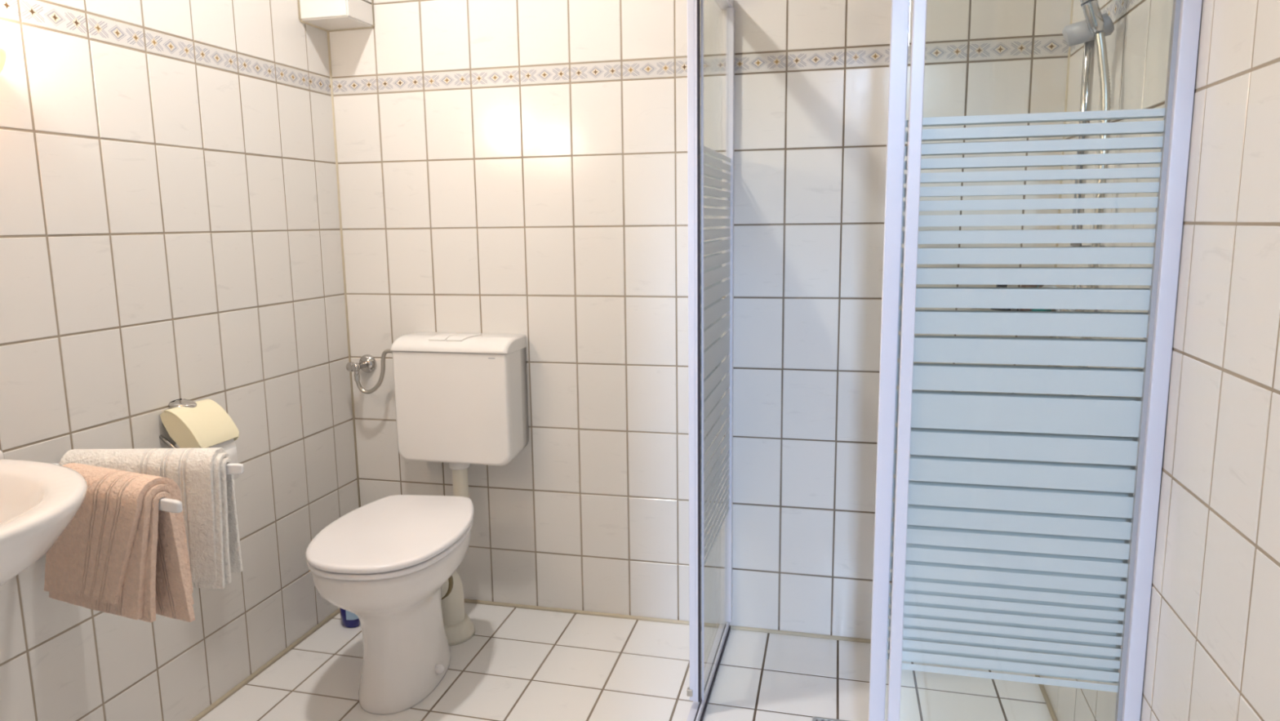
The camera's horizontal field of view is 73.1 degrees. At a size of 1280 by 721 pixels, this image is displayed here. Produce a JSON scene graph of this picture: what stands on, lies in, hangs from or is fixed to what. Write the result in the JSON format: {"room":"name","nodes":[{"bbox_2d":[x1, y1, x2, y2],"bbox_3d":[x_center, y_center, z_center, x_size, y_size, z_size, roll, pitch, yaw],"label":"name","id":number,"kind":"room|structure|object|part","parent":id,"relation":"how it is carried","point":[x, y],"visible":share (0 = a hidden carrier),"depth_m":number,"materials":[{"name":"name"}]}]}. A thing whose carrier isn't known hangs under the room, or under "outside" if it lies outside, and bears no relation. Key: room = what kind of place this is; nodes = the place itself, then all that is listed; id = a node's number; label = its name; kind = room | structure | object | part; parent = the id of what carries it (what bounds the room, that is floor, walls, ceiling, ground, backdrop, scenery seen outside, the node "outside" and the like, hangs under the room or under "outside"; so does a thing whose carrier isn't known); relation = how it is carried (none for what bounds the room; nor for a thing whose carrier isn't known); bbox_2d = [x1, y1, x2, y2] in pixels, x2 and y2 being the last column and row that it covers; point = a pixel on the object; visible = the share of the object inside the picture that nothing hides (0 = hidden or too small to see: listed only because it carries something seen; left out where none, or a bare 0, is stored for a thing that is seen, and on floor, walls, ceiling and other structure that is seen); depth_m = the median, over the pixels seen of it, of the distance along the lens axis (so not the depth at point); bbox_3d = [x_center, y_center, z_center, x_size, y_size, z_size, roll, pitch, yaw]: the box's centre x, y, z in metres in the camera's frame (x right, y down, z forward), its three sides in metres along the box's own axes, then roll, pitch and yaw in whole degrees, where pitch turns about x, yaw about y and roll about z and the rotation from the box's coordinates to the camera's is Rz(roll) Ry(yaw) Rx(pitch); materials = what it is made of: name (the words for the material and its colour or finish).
{"room":"bathroom","nodes":[
{"label":"bathroom","id":0,"kind":"room"},
{"bbox_2d":[58,447,243,589],"bbox_3d":[-0.970,0.313,1.717,0.319,0.279,0.097,-1,9,-1],"label":"hand towel","id":1,"kind":"object","parent":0,"point":[207,492],"visible":0.39,"depth_m":1.68,"materials":[{"name":"white fabric"}]},
{"bbox_2d":[0,0,359,720],"bbox_3d":[-1.308,-0.309,1.356,0.121,2.600,2.720,2,9,14],"label":"wall","id":2,"kind":"structure","parent":0,"point":[170,230],"depth_m":2.00,"materials":[{"name":"tile"}]},
{"bbox_2d":[0,48,6,73],"bbox_3d":[-1.155,-0.512,1.415,0.138,0.150,0.282,2,9,14],"label":"wall sconce","id":3,"kind":"object","parent":2,"relation":"attached to","point":[2,53],"visible":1,"depth_m":1.49,"materials":[{"name":"white glass"}]},
{"bbox_2d":[0,449,87,586],"bbox_3d":[-1.052,0.408,1.180,0.507,0.392,0.775,2,9,14],"label":"sink","id":4,"kind":"object","parent":2,"relation":"attached to","point":[38,500],"visible":1,"depth_m":1.25,"materials":[{"name":"ceramic"}]},
{"bbox_2d":[53,462,244,512],"bbox_3d":[-0.968,0.238,1.637,0.434,0.046,0.235,2,9,14],"label":"towel holder","id":5,"kind":"object","parent":2,"relation":"attached to","point":[171,505],"visible":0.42,"depth_m":1.49,"materials":[{"name":"white plastic"}]},
{"bbox_2d":[44,462,195,622],"bbox_3d":[-0.943,0.328,1.558,0.306,0.266,0.099,3,10,23],"label":"hand towel","id":6,"kind":"object","parent":5,"relation":"hanging from","point":[120,554],"visible":0.94,"depth_m":1.51,"materials":[{"name":"fabric"}]},
{"bbox_3d":[-0.974,0.240,1.561,0.415,0.021,0.012,3,10,24],"label":"arm","id":7,"kind":"part","parent":5,"relation":"part of","materials":[{"name":"white plastic"}]},
{"bbox_3d":[-0.965,0.216,1.706,0.364,0.021,0.012,-1,9,0],"label":"arm","id":8,"kind":"part","parent":5,"relation":"part of","materials":[{"name":"white plastic"}]},
{"bbox_2d":[159,398,239,448],"bbox_3d":[-1.036,0.158,2.032,0.114,0.131,0.132,2,9,14],"label":"toilet paper holder","id":9,"kind":"object","parent":2,"relation":"attached to","point":[203,423],"visible":0.98,"depth_m":2.00,"materials":[{"name":"beige plastic"}]},
{"bbox_2d":[174,438,238,479],"bbox_3d":[-1.027,0.231,2.043,0.094,0.119,0.105,2,9,14],"label":"toilet roll","id":10,"kind":"object","parent":9,"relation":"hanging from","point":[229,446],"visible":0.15,"depth_m":2.06,"materials":[{"name":"paper"}]},
{"bbox_2d":[190,608,340,720],"bbox_3d":[-1.219,0.966,1.596,0.015,0.015,2.620,2,9,14],"label":"trim","id":11,"kind":"structure","parent":2,"relation":"attached to","point":[246,681],"depth_m":2.35,"materials":[{"name":"tile"}]},
{"bbox_2d":[198,602,1053,720],"bbox_3d":[-0.229,1.043,1.371,2.278,0.100,2.840,2,9,14],"label":"floor","id":12,"kind":"structure","parent":0,"point":[517,664],"depth_m":2.28,"materials":[{"name":"tile"}]},
{"bbox_2d":[339,607,359,627],"bbox_3d":[-0.877,0.686,2.596,0.069,0.230,0.046,4,10,29],"label":"bottle","id":13,"kind":"object","parent":12,"relation":"on","point":[349,620],"visible":0.23,"depth_m":2.59,"materials":[{"name":"blue plastic"}]},
{"bbox_2d":[305,494,474,715],"bbox_3d":[-0.623,0.637,2.243,0.370,0.433,0.535,2,9,14],"label":"toilet","id":14,"kind":"object","parent":12,"relation":"on","point":[387,562],"visible":1,"depth_m":2.13,"materials":[{"name":"ceramic"}]},
{"bbox_3d":[-0.625,0.432,2.210,0.370,0.018,0.535,2,9,14],"label":"lid","id":15,"kind":"part","parent":14,"relation":"part of","materials":[{"name":"plastic"}]},
{"bbox_3d":[-0.625,0.450,2.213,0.366,0.014,0.531,2,9,14],"label":"seat","id":16,"kind":"part","parent":14,"relation":"part of","materials":[{"name":"plastic"}]},
{"bbox_2d":[441,570,475,645],"bbox_3d":[-0.568,0.686,2.526,0.156,0.245,0.164,2,9,14],"label":"pipe","id":17,"kind":"object","parent":12,"relation":"on","point":[459,627],"visible":0.46,"depth_m":2.49,"materials":[{"name":"white plastic"}]},
{"bbox_2d":[686,0,734,720],"bbox_3d":[0.136,-0.014,2.010,0.046,1.773,0.868,2,9,14],"label":"screen","id":18,"kind":"object","parent":12,"relation":"on","point":[722,348],"depth_m":2.09,"materials":[{"name":"clear glass"}]},
{"bbox_3d":[0.171,-0.043,2.180,0.032,1.705,0.437,2,9,14],"label":"shower screen","id":19,"kind":"part","parent":18,"relation":"part of","materials":[{"name":"clear glass"}]},
{"bbox_3d":[0.140,0.855,2.146,0.018,0.014,0.858,2,9,14],"label":"floor rail","id":20,"kind":"part","parent":18,"relation":"part of","materials":[{"name":"white metal"}]},
{"bbox_3d":[0.164,0.845,2.164,0.006,0.029,0.810,2,9,14],"label":"floor rail","id":21,"kind":"part","parent":18,"relation":"part of","materials":[{"name":"white metal"}]},
{"bbox_3d":[0.126,-0.875,1.870,0.036,0.028,0.867,2,9,14],"label":"rail","id":22,"kind":"part","parent":18,"relation":"part of","materials":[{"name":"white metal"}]},
{"bbox_2d":[812,715,848,720],"bbox_3d":[0.459,0.876,2.032,0.110,0.005,0.110,2,9,14],"label":"floor drain","id":23,"kind":"object","parent":12,"relation":"on","point":[814,717],"visible":1,"depth_m":2.08,"materials":[{"name":"metal"}]},
{"bbox_2d":[868,0,1202,720],"bbox_3d":[0.461,0.058,1.519,0.819,1.780,0.062,2,9,14],"label":"screen","id":24,"kind":"object","parent":12,"relation":"on","point":[1144,419],"depth_m":1.46,"materials":[{"name":"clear glass"}]},
{"bbox_3d":[0.636,0.062,1.496,0.429,1.705,0.024,2,9,14],"label":"shower screen","id":25,"kind":"part","parent":24,"relation":"part of","materials":[{"name":"glass"}]},
{"bbox_2d":[328,0,1071,652],"bbox_3d":[0.080,-0.504,2.458,2.278,2.600,0.121,2,9,14],"label":"wall","id":26,"kind":"structure","parent":0,"point":[513,166],"depth_m":2.47,"materials":[{"name":"tile"}]},
{"bbox_2d":[327,31,360,506],"bbox_3d":[-0.923,-0.521,2.645,0.009,2.600,0.009,2,9,14],"label":"trim","id":27,"kind":"structure","parent":26,"relation":"attached to","point":[328,35],"depth_m":2.67,"materials":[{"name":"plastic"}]},
{"bbox_2d":[346,349,392,394],"bbox_3d":[-0.791,0.030,2.660,0.210,0.143,0.082,2,9,14],"label":"angle valve","id":28,"kind":"object","parent":26,"relation":"attached to","point":[367,363],"visible":0.86,"depth_m":2.65,"materials":[{"name":"silver metal"}]},
{"bbox_3d":[-0.889,0.019,2.656,0.022,0.028,0.030,2,9,14],"label":"knob","id":29,"kind":"part","parent":28,"relation":"part of","materials":[{"name":"silver metal"}]},
{"bbox_2d":[390,331,528,465],"bbox_3d":[-0.532,0.108,2.569,0.366,0.371,0.155,2,9,14],"label":"cistern","id":30,"kind":"object","parent":26,"relation":"attached to","point":[461,397],"visible":1,"depth_m":2.50,"materials":[{"name":"plastic"}]},
{"bbox_3d":[-0.534,-0.053,2.543,0.366,0.039,0.155,2,9,14],"label":"lid","id":31,"kind":"part","parent":30,"relation":"part of","materials":[{"name":"plastic"}]},
{"bbox_2d":[448,462,471,497],"bbox_3d":[-0.565,0.413,2.527,0.066,0.237,0.253,2,9,14],"label":"pipe","id":32,"kind":"object","parent":30,"relation":"attached to","point":[460,471],"visible":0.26,"depth_m":2.59,"materials":[{"name":"plastic"}]},
{"bbox_2d":[463,598,871,643],"bbox_3d":[0.082,0.786,2.606,2.038,0.013,0.013,2,9,14],"label":"trim","id":33,"kind":"structure","parent":26,"relation":"attached to","point":[471,601],"depth_m":2.61,"materials":[{"name":"tile"}]},
{"bbox_2d":[1030,0,1073,652],"bbox_3d":[1.055,-0.468,2.158,0.008,2.600,0.008,2,9,14],"label":"trim","id":34,"kind":"structure","parent":26,"relation":"attached to","point":[1072,2],"depth_m":2.12,"materials":[{"name":"plastic"}]},
{"bbox_2d":[1031,0,1279,720],"bbox_3d":[0.786,-0.252,0.841,0.121,2.600,2.720,2,9,14],"label":"wall","id":35,"kind":"structure","parent":0,"point":[1213,645],"depth_m":1.22,"materials":[{"name":"tile"}]},
{"bbox_2d":[971,307,1001,311],"bbox_3d":[0.933,-0.105,2.139,0.207,0.043,0.207,2,9,14],"label":"corner shelf","id":36,"kind":"object","parent":35,"relation":"attached to","point":[971,308],"visible":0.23,"depth_m":2.15,"materials":[{"name":"metal"}]},
{"bbox_2d":[990,284,1010,311],"bbox_3d":[0.920,-0.151,2.202,0.048,0.101,0.048,2,9,14],"label":"shampoo bottle","id":37,"kind":"object","parent":36,"relation":"on","point":[997,286],"visible":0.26,"depth_m":2.19,"materials":[{"name":"plastic"}]},
{"bbox_2d":[1019,284,1038,311],"bbox_3d":[0.987,-0.163,2.178,0.052,0.131,0.052,2,9,14],"label":"shampoo bottle","id":38,"kind":"object","parent":36,"relation":"on","point":[1021,286],"visible":0.02,"depth_m":2.16,"materials":[{"name":"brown plastic"}]},
{"bbox_2d":[1031,284,1051,311],"bbox_3d":[0.978,-0.140,2.101,0.044,0.111,0.044,2,9,14],"label":"shampoo bottle","id":39,"kind":"object","parent":36,"relation":"on","point":[1033,309],"visible":0.03,"depth_m":2.09,"materials":[{"name":"teal plastic"}]},
{"bbox_2d":[1035,674,1057,720],"bbox_3d":[0.755,1.019,1.110,0.014,0.014,2.620,2,9,14],"label":"trim","id":40,"kind":"structure","parent":35,"relation":"attached to","point":[1052,713],"depth_m":2.14,"materials":[{"name":"plastic"}]},
{"bbox_2d":[1037,284,1098,311],"bbox_3d":[0.945,-0.140,1.905,0.075,0.065,0.300,2,9,14],"label":"shower mixer","id":41,"kind":"object","parent":35,"relation":"attached to","point":[1039,286],"visible":0.08,"depth_m":1.93,"materials":[{"name":"silver metal"}]},
{"bbox_2d":[1054,309,1065,311],"bbox_3d":[0.931,-0.118,1.913,0.020,0.020,0.020,2,9,14],"label":"outlet","id":42,"kind":"object","parent":41,"relation":"attached to","point":[1060,310],"depth_m":1.91,"materials":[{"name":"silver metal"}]},
{"bbox_2d":[1062,0,1114,246],"bbox_3d":[0.898,-0.509,1.734,0.105,0.620,0.056,2,9,14],"label":"riser rail","id":43,"kind":"object","parent":35,"relation":"attached to","point":[1077,33],"visible":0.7,"depth_m":1.73,"materials":[{"name":"silver metal"}]},
{"bbox_2d":[1053,0,1111,395],"bbox_3d":[0.857,-0.271,1.806,0.161,1.146,0.209,2,9,14],"label":"shower","id":44,"kind":"object","parent":43,"relation":"hanging from","point":[1095,21],"visible":0.34,"depth_m":1.67,"materials":[{"name":"silver metal"}]},
{"bbox_3d":[0.867,-0.697,1.671,0.064,0.127,0.029,2,9,14],"label":"handle","id":45,"kind":"part","parent":44,"relation":"part of","materials":[{"name":"silver metal"}]},
{"bbox_3d":[-0.263,-1.623,0.941,2.278,0.100,2.840,2,9,14],"label":"ceiling","id":46,"kind":"structure","parent":0,"visible":0},
{"bbox_2d":[297,0,374,31],"bbox_3d":[-0.877,-1.378,2.422,0.162,0.838,0.144,2,9,14],"label":"pipe boxing","id":47,"kind":"object","parent":46,"relation":"attached to","point":[327,15],"visible":1,"depth_m":2.44,"materials":[{"name":"plastic"}]}
]}

